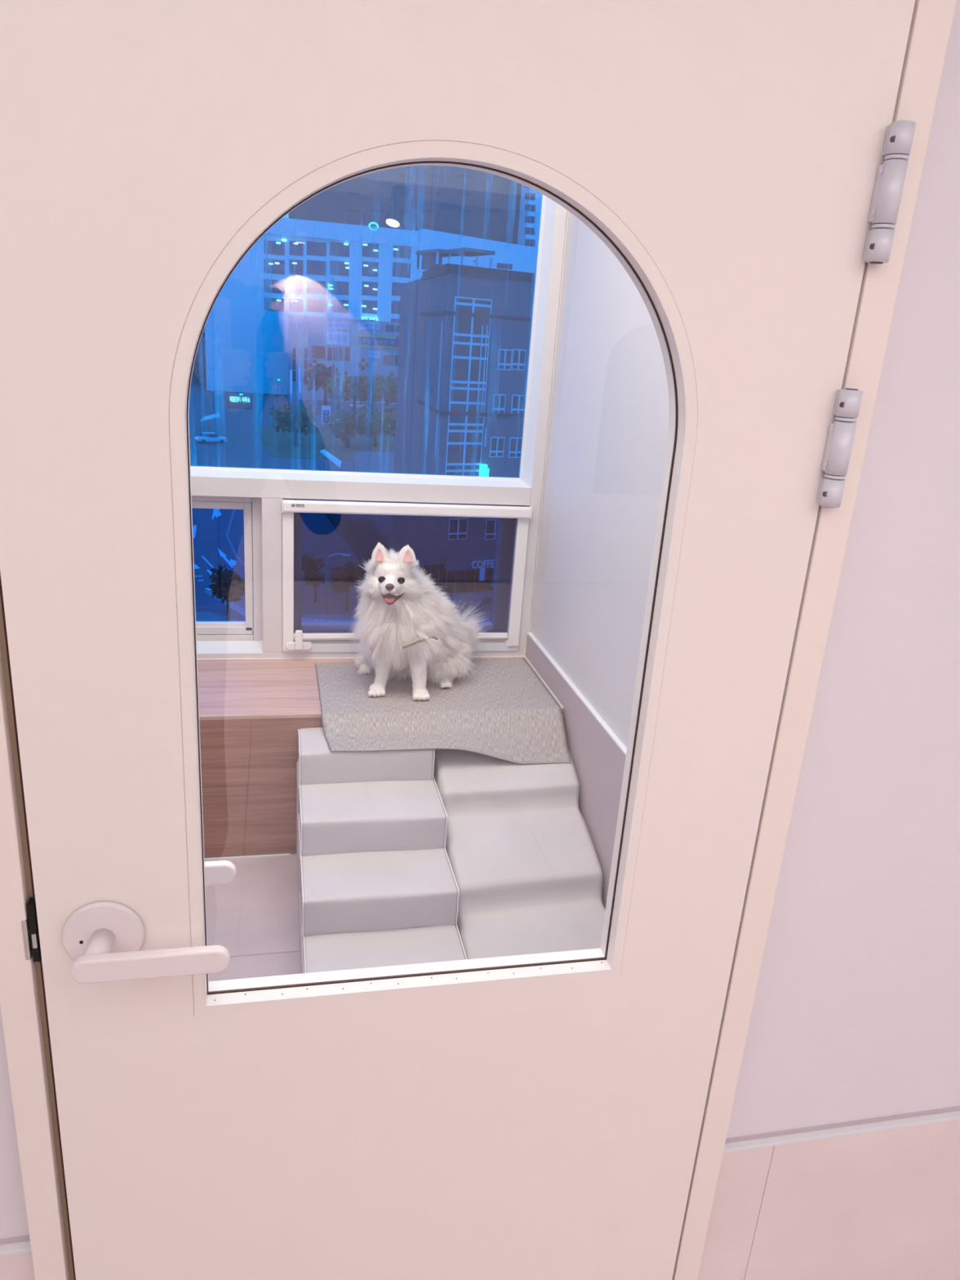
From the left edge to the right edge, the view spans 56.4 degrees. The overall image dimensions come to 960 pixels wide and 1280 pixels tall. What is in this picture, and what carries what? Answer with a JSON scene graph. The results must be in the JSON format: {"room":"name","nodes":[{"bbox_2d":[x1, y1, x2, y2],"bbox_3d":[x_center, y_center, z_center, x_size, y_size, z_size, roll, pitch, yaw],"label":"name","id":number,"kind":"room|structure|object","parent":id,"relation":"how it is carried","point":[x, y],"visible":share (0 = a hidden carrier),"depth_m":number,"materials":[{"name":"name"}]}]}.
{"room":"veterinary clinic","nodes":[
{"label":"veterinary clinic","id":0,"kind":"room"},
{"bbox_2d":[204,853,301,981],"bbox_3d":[-0.999,0.668,1.859,2.747,0.120,1.510,0,19,-13],"label":"floor","id":1,"kind":"structure","parent":0,"point":[254,916],"depth_m":1.96,"materials":[{"name":"grey tile"}]},
{"bbox_2d":[204,853,290,860],"bbox_3d":[-1.377,0.531,1.994,1.870,0.005,0.004,0,19,-13],"label":"trim","id":2,"kind":"structure","parent":1,"relation":"on","point":[288,854],"depth_m":2.18,"materials":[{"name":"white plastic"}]},
{"bbox_2d":[197,657,563,857],"bbox_3d":[-1.079,0.290,2.181,2.533,0.370,0.374,0,19,-13],"label":"window bench","id":3,"kind":"object","parent":1,"relation":"on","point":[252,712],"visible":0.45,"depth_m":2.13,"materials":[{"name":"brown wood"}]},
{"bbox_2d":[315,657,571,764],"bbox_3d":[-0.107,0.175,2.271,0.612,0.085,0.513,0,19,-13],"label":"woven mat","id":4,"kind":"object","parent":3,"relation":"on","point":[504,711],"visible":0.89,"depth_m":2.17,"materials":[{"name":"grey fabric"}]},
{"bbox_2d":[347,542,491,700],"bbox_3d":[-0.152,-0.064,2.248,0.285,0.377,0.288,0,19,-13],"label":"dog","id":5,"kind":"object","parent":4,"relation":"on","point":[404,626],"visible":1,"depth_m":2.19},
{"bbox_2d":[296,727,466,973],"bbox_3d":[-0.224,0.467,1.893,0.308,0.343,0.626,0,19,-13],"label":"stairs","id":6,"kind":"structure","parent":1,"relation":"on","point":[377,887],"depth_m":1.85,"materials":[{"name":"white"}]},
{"bbox_2d":[433,748,605,959],"bbox_3d":[0.099,0.488,1.942,0.326,0.317,0.683,0,19,-13],"label":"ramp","id":7,"kind":"object","parent":1,"relation":"on","point":[524,861],"visible":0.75,"depth_m":1.94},
{"bbox_2d":[288,165,521,244],"bbox_3d":[-30.478,-152.238,365.846,92.979,92.111,25.085,0,19,-13],"label":"sky","id":8,"kind":"structure","parent":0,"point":[460,201],"depth_m":347.76,"materials":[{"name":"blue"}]},
{"bbox_2d":[0,0,959,1239],"bbox_3d":[-0.350,-0.005,0.906,6.200,2.390,0.080,0,19,-13],"label":"wall","id":9,"kind":"structure","parent":0,"point":[855,1013],"depth_m":1.12,"materials":[{"name":"white"}]},
{"bbox_2d":[0,1235,35,1279],"bbox_3d":[-1.987,0.934,0.816,2.958,0.450,0.014,0,19,-13],"label":"baseboard","id":10,"kind":"structure","parent":9,"relation":"attached to","point":[15,1254],"depth_m":1.07,"materials":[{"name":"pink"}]},
{"bbox_2d":[0,648,69,1279],"bbox_3d":[-0.460,0.047,0.849,0.043,2.315,0.053,0,19,-13],"label":"trim","id":11,"kind":"structure","parent":9,"relation":"attached to","point":[20,1006],"depth_m":0.95,"materials":[{"name":"white wood"}]},
{"bbox_2d":[0,573,75,1279],"bbox_3d":[-0.445,0.066,0.865,0.012,2.270,0.042,0,19,-13],"label":"trim","id":12,"kind":"structure","parent":9,"relation":"attached to","point":[3,636],"depth_m":0.91,"materials":[{"name":"beige wood"}]},
{"bbox_2d":[0,0,915,1279],"bbox_3d":[-0.048,0.064,0.943,0.820,2.262,0.166,0,19,-13],"label":"door","id":13,"kind":"structure","parent":9,"relation":"in","point":[744,163],"depth_m":0.87,"materials":[{"name":"white"}]},
{"bbox_2d":[671,0,956,1279],"bbox_3d":[0.360,0.043,1.034,0.038,2.315,0.051,0,19,-13],"label":"trim","id":14,"kind":"structure","parent":9,"relation":"attached to","point":[931,21],"depth_m":1.00,"materials":[{"name":"white"}]},
{"bbox_2d":[697,1106,959,1279],"bbox_3d":[1.466,0.918,1.595,2.360,0.450,0.014,0,19,-13],"label":"wainscoting","id":15,"kind":"structure","parent":9,"relation":"attached to","point":[874,1198],"depth_m":1.35,"materials":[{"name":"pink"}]},
{"bbox_2d":[531,211,669,747],"bbox_3d":[0.379,-0.525,1.738,0.100,2.400,1.490,0,19,-13],"label":"wall","id":16,"kind":"structure","parent":0,"point":[609,427],"depth_m":2.00,"materials":[{"name":"white paint"}]},
{"bbox_2d":[524,656,564,708],"bbox_3d":[0.168,0.108,2.400,0.003,0.003,0.374,0,19,-13],"label":"trim","id":17,"kind":"structure","parent":16,"relation":"attached to","point":[554,696],"depth_m":2.38,"materials":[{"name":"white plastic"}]},
{"bbox_2d":[525,632,626,908],"bbox_3d":[0.269,0.414,1.992,0.012,0.448,1.370,0,19,-13],"label":"baseboard","id":18,"kind":"structure","parent":16,"relation":"attached to","point":[597,755],"depth_m":2.03,"materials":[{"name":"white wood"}]},
{"bbox_3d":[-1.794,-0.649,1.951,1.049,1.456,0.107,0,19,-13],"label":"wall","id":19,"kind":"structure","parent":0,"visible":0},
{"bbox_2d":[197,656,524,660],"bbox_3d":[-1.106,0.053,2.293,2.535,0.003,0.005,0,19,-13],"label":"trim","id":20,"kind":"structure","parent":19,"relation":"attached to","point":[471,656],"depth_m":2.43,"materials":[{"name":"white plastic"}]},
{"bbox_2d":[190,194,568,658],"bbox_3d":[-1.060,-0.648,2.102,2.547,1.456,0.136,0,19,-13],"label":"window","id":21,"kind":"structure","parent":19,"relation":"in","point":[273,580],"depth_m":2.37,"materials":[{"name":"white plastic"}]},
{"label":"outside","id":22,"kind":"structure","parent":0,"visible":0},
{"bbox_2d":[188,383,491,620],"bbox_3d":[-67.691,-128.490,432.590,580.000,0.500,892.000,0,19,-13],"label":"ground","id":23,"kind":"structure","parent":22,"point":[243,447],"depth_m":104.04,"materials":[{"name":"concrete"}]},
{"bbox_2d":[192,524,196,537],"bbox_3d":[-29.831,-11.331,93.517,0.672,0.012,6.150,0,19,-13],"label":"lane marking","id":24,"kind":"object","parent":23,"relation":"on","point":[194,526],"visible":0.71,"depth_m":93.71,"materials":[{"name":"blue paint"}]},
{"bbox_2d":[191,327,206,384],"bbox_3d":[-89.565,-112.757,301.197,38.667,50.835,25.300,0,19,-13],"label":"apartment","id":25,"kind":"structure","parent":23,"relation":"on","point":[199,375],"depth_m":295.07,"materials":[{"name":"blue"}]},
{"bbox_2d":[201,555,213,567],"bbox_3d":[-25.057,-7.208,82.343,1.411,0.012,4.286,0,19,-13],"label":"lane marking","id":26,"kind":"object","parent":23,"relation":"on","point":[205,559],"visible":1,"depth_m":82.18,"materials":[{"name":"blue paint"}]},
{"bbox_2d":[200,412,221,435],"bbox_3d":[-52.080,-41.725,173.765,2.855,3.150,18.594,0,19,-13],"label":"bus shelter","id":27,"kind":"object","parent":23,"relation":"on","point":[217,415],"visible":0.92,"depth_m":172.70,"materials":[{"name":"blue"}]},
{"bbox_2d":[195,431,226,444],"bbox_3d":[-47.998,-36.033,159.849,5.247,1.844,2.127,-8,22,-31],"label":"car","id":28,"kind":"object","parent":23,"relation":"on","point":[211,436],"visible":1,"depth_m":159.18,"materials":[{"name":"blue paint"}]},
{"bbox_2d":[211,508,221,519],"bbox_3d":[-30.170,-14.517,102.861,1.085,0.012,6.792,0,19,-13],"label":"road marking","id":29,"kind":"object","parent":23,"relation":"on","point":[216,512],"visible":0.86,"depth_m":103.00,"materials":[{"name":"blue paint"}]},
{"bbox_2d":[195,611,240,621],"bbox_3d":[-19.433,-0.850,64.582,5.025,0.140,7.617,-2,20,-18],"label":"pavement","id":30,"kind":"structure","parent":23,"relation":"on","point":[203,615],"depth_m":66.68,"materials":[{"name":"blue concrete"}]},
{"bbox_2d":[195,592,245,621],"bbox_3d":[-19.984,-1.861,67.578,4.729,0.060,12.121,0,19,-13],"label":"pavement","id":31,"kind":"structure","parent":23,"relation":"on","point":[203,602],"depth_m":69.35,"materials":[{"name":"concrete"}]},
{"bbox_2d":[203,590,245,617],"bbox_3d":[-19.825,-2.899,70.617,0.859,0.100,7.817,-11,24,-38],"label":"pavement","id":32,"kind":"structure","parent":23,"relation":"on","point":[241,611],"depth_m":69.83,"materials":[{"name":"blue concrete"}]},
{"bbox_2d":[208,564,244,621],"bbox_3d":[-18.250,-3.356,65.367,2.808,4.534,2.738,0,19,-13],"label":"street tree","id":33,"kind":"object","parent":23,"relation":"on","point":[226,587],"visible":0.95,"depth_m":64.50,"materials":[{"name":"grey plant"}]},
{"bbox_2d":[217,548,235,568],"bbox_3d":[-23.871,-7.747,84.189,1.958,0.012,7.725,0,19,-13],"label":"road marking","id":34,"kind":"object","parent":23,"relation":"on","point":[232,562],"visible":1,"depth_m":83.29,"materials":[{"name":"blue paint"}]},
{"bbox_2d":[226,509,235,534],"bbox_3d":[-27.710,-13.299,99.783,0.423,0.012,14.792,0,19,-13],"label":"kerb","id":35,"kind":"object","parent":23,"relation":"on","point":[233,511],"visible":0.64,"depth_m":98.81,"materials":[{"name":"blue concrete"}]},
{"bbox_2d":[226,534,236,555],"bbox_3d":[-24.731,-9.468,89.091,1.492,0.012,8.702,0,19,-13],"label":"kerb","id":36,"kind":"object","parent":23,"relation":"on","point":[227,535],"visible":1,"depth_m":88.87,"materials":[{"name":"blue concrete"}]},
{"bbox_2d":[226,392,253,409],"bbox_3d":[-60.788,-60.622,227.212,6.070,3.506,5.800,0,19,-13],"label":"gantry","id":37,"kind":"object","parent":23,"relation":"on","point":[248,405],"visible":0.86,"depth_m":224.64,"materials":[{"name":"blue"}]},
{"bbox_2d":[229,396,249,402],"bbox_3d":[-60.080,-60.179,224.166,4.906,1.300,0.160,0,19,-13],"label":"sign","id":38,"kind":"object","parent":37,"relation":"attached to","point":[234,399],"visible":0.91,"depth_m":223.88,"materials":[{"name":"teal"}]},
{"bbox_2d":[235,555,244,566],"bbox_3d":[-22.219,-7.351,83.368,1.301,0.012,4.368,0,19,-13],"label":"kerb","id":39,"kind":"object","parent":23,"relation":"on","point":[237,556],"visible":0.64,"depth_m":83.66,"materials":[{"name":"blue concrete"}]},
{"bbox_2d":[239,393,242,418],"bbox_3d":[-53.777,-52.595,201.761,0.718,5.560,0.500,0,19,-13],"label":"traffic light","id":40,"kind":"object","parent":23,"relation":"on","point":[240,393],"visible":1,"depth_m":201.56,"materials":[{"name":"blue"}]},
{"bbox_2d":[277,379,279,404],"bbox_3d":[-54.395,-66.951,242.183,0.718,6.760,0.500,0,19,-13],"label":"traffic light","id":41,"kind":"object","parent":23,"relation":"on","point":[277,380],"visible":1,"depth_m":242.13,"materials":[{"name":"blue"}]},
{"bbox_2d":[289,369,292,403],"bbox_3d":[-52.716,-70.671,250.029,0.476,9.000,0.500,0,19,-13],"label":"light post","id":42,"kind":"object","parent":23,"relation":"on","point":[291,393],"visible":1,"depth_m":250.12,"materials":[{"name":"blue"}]},
{"bbox_2d":[268,400,319,446],"bbox_3d":[-33.397,-39.070,161.973,9.252,8.202,7.426,0,19,-13],"label":"street tree","id":43,"kind":"object","parent":23,"relation":"on","point":[288,418],"visible":1,"depth_m":160.43,"materials":[{"name":"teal plant"}]},
{"bbox_2d":[298,368,300,401],"bbox_3d":[-51.815,-73.188,257.658,0.476,9.000,0.500,0,19,-13],"label":"light post","id":44,"kind":"object","parent":23,"relation":"on","point":[299,369],"visible":1,"depth_m":257.49,"materials":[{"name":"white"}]},
{"bbox_2d":[301,554,325,602],"bbox_3d":[-13.470,-4.915,72.068,2.026,3.842,2.321,0,19,-13],"label":"street tree","id":45,"kind":"object","parent":23,"relation":"on","point":[308,566],"visible":1,"depth_m":71.54,"materials":[{"name":"grey plant"}]},
{"bbox_2d":[204,217,422,395],"bbox_3d":[-52.543,-104.149,282.325,64.770,51.647,19.220,0,19,-13],"label":"office building","id":46,"kind":"structure","parent":23,"relation":"on","point":[297,267],"depth_m":272.56,"materials":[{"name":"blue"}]},
{"bbox_2d":[302,363,342,405],"bbox_3d":[-43.308,-70.912,248.633,11.493,11.623,11.320,0,19,-13],"label":"street tree","id":47,"kind":"object","parent":23,"relation":"on","point":[317,380],"visible":0.69,"depth_m":244.86,"materials":[{"name":"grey plant"}]},
{"bbox_2d":[254,424,395,460],"bbox_3d":[-25.639,-39.070,176.283,36.896,0.100,52.483,0,19,-13],"label":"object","id":48,"kind":"structure","parent":23,"relation":"on","point":[279,444],"depth_m":169.53,"materials":[{"name":"blue"}]},
{"bbox_2d":[321,405,330,428],"bbox_3d":[-33.233,-47.984,193.393,1.893,4.978,0.460,0,19,-13],"label":"sign","id":49,"kind":"object","parent":23,"relation":"on","point":[326,410],"visible":0.96,"depth_m":192.97,"materials":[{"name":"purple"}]},
{"bbox_2d":[319,448,342,471],"bbox_3d":[-21.803,-25.080,130.983,2.708,3.150,18.346,0,19,-13],"label":"canopy","id":50,"kind":"object","parent":23,"relation":"on","point":[326,454],"visible":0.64,"depth_m":131.32,"materials":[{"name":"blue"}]},
{"bbox_2d":[321,371,352,413],"bbox_3d":[-36.095,-64.320,232.546,9.951,10.427,10.537,0,19,-13],"label":"street tree","id":51,"kind":"object","parent":23,"relation":"on","point":[336,393],"visible":0.76,"depth_m":230.14,"materials":[{"name":"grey plant"}]},
{"bbox_2d":[325,553,350,614],"bbox_3d":[-10.958,-4.301,69.130,1.786,4.900,0.200,0,19,-13],"label":"street lamp","id":52,"kind":"object","parent":23,"relation":"on","point":[343,554],"visible":1,"depth_m":68.70,"materials":[{"name":"grey metal"}]},
{"bbox_2d":[288,314,399,404],"bbox_3d":[-38.232,-84.826,272.144,38.639,23.572,12.610,0,19,-13],"label":"building","id":53,"kind":"structure","parent":23,"relation":"on","point":[355,347],"depth_m":264.89,"materials":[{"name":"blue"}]},
{"bbox_2d":[328,560,366,610],"bbox_3d":[-10.467,-4.233,70.450,2.836,3.994,2.424,0,19,-13],"label":"street tree","id":54,"kind":"object","parent":23,"relation":"on","point":[348,575],"visible":1,"depth_m":69.83,"materials":[{"name":"grey plant"}]},
{"bbox_2d":[324,408,374,448],"bbox_3d":[-23.949,-38.782,164.399,9.213,7.386,7.154,0,19,-13],"label":"street tree","id":55,"kind":"object","parent":23,"relation":"on","point":[345,428],"visible":1,"depth_m":163.23,"materials":[{"name":"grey plant"}]},
{"bbox_2d":[334,374,373,414],"bbox_3d":[-32.187,-63.055,230.526,10.219,9.858,9.962,0,19,-13],"label":"street tree","id":56,"kind":"object","parent":23,"relation":"on","point":[349,387],"visible":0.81,"depth_m":228.85,"materials":[{"name":"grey plant"}]},
{"bbox_2d":[350,401,366,408],"bbox_3d":[-34.207,-66.001,251.779,4.400,1.560,1.800,-4,20,-22],"label":"car","id":57,"kind":"object","parent":23,"relation":"on","point":[357,404],"visible":0.57,"depth_m":251.16,"materials":[{"name":"white paint"}]},
{"bbox_2d":[325,513,391,573],"bbox_3d":[-12.684,-10.706,95.122,6.218,0.150,29.291,0,19,-13],"label":"pavement","id":58,"kind":"structure","parent":23,"relation":"on","point":[361,535],"depth_m":96.85,"materials":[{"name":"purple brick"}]},
{"bbox_2d":[351,373,389,407],"bbox_3d":[-28.244,-63.166,230.548,9.430,10.586,10.290,0,19,-13],"label":"street tree","id":59,"kind":"object","parent":23,"relation":"on","point":[375,392],"visible":0.88,"depth_m":228.12,"materials":[{"name":"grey plant"}]},
{"bbox_2d":[352,451,394,501],"bbox_3d":[-13.119,-23.863,129.224,12.349,3.150,27.036,0,19,-13],"label":"garage roof","id":60,"kind":"structure","parent":23,"relation":"on","point":[363,461],"depth_m":129.22,"materials":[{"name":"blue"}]},
{"bbox_2d":[356,404,395,446],"bbox_3d":[-19.583,-40.667,170.501,9.210,7.636,9.096,0,19,-13],"label":"street tree","id":61,"kind":"object","parent":23,"relation":"on","point":[384,424],"visible":0.5,"depth_m":170.27,"materials":[{"name":"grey plant"}]},
{"bbox_2d":[372,371,397,409],"bbox_3d":[-25.012,-65.984,239.150,10.394,10.850,10.245,0,19,-13],"label":"street tree","id":62,"kind":"object","parent":23,"relation":"on","point":[391,383],"visible":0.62,"depth_m":237.50,"materials":[{"name":"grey plant"}]},
{"bbox_2d":[378,404,395,437],"bbox_3d":[-15.629,-41.896,174.249,9.046,8.098,8.210,0,19,-13],"label":"street tree","id":63,"kind":"object","parent":23,"relation":"on","point":[393,415],"visible":0.2,"depth_m":171.11,"materials":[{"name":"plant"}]},
{"bbox_2d":[301,614,490,620],"bbox_3d":[-4.918,-0.700,67.399,18.531,0.020,8.043,0,19,-13],"label":"pavement","id":64,"kind":"structure","parent":23,"relation":"on","point":[339,617],"depth_m":69.23,"materials":[{"name":"concrete"}]},
{"bbox_2d":[391,247,535,594],"bbox_3d":[1.577,-21.353,86.697,19.902,27.594,28.585,0,19,-13],"label":"brick building","id":65,"kind":"structure","parent":23,"relation":"on","point":[464,331],"depth_m":74.44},
{"bbox_2d":[444,590,492,604],"bbox_3d":[0.595,-3.933,78.025,8.023,0.080,7.262,0,19,-13],"label":"pavement","id":66,"kind":"structure","parent":23,"relation":"on","point":[475,597],"depth_m":76.86,"materials":[{"name":"concrete"}]},
{"bbox_2d":[480,596,491,605],"bbox_3d":[0.607,-3.061,75.249,1.100,1.086,0.411,4,19,0],"label":"manhole cover","id":67,"kind":"object","parent":66,"relation":"on","point":[486,600],"visible":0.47,"depth_m":75.19,"materials":[{"name":"grey metal"}]},
{"bbox_2d":[417,228,537,278],"bbox_3d":[1.260,-108.494,307.188,53.973,51.240,45.090,0,19,-13],"label":"office wing","id":68,"kind":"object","parent":23,"relation":"on","point":[432,239],"visible":0.12,"depth_m":285.92},
{"bbox_2d":[470,256,528,272],"bbox_3d":[1.641,-38.317,130.881,5.339,31.409,14.085,0,19,-13],"label":"block","id":69,"kind":"object","parent":23,"relation":"on","point":[499,263],"visible":0.12,"depth_m":119.80,"materials":[{"name":"white"}]},
{"bbox_2d":[517,184,542,248],"bbox_3d":[20.817,-144.622,354.163,16.015,92.132,13.085,0,19,-13],"label":"tower","id":70,"kind":"structure","parent":23,"relation":"on","point":[531,199],"depth_m":342.41,"materials":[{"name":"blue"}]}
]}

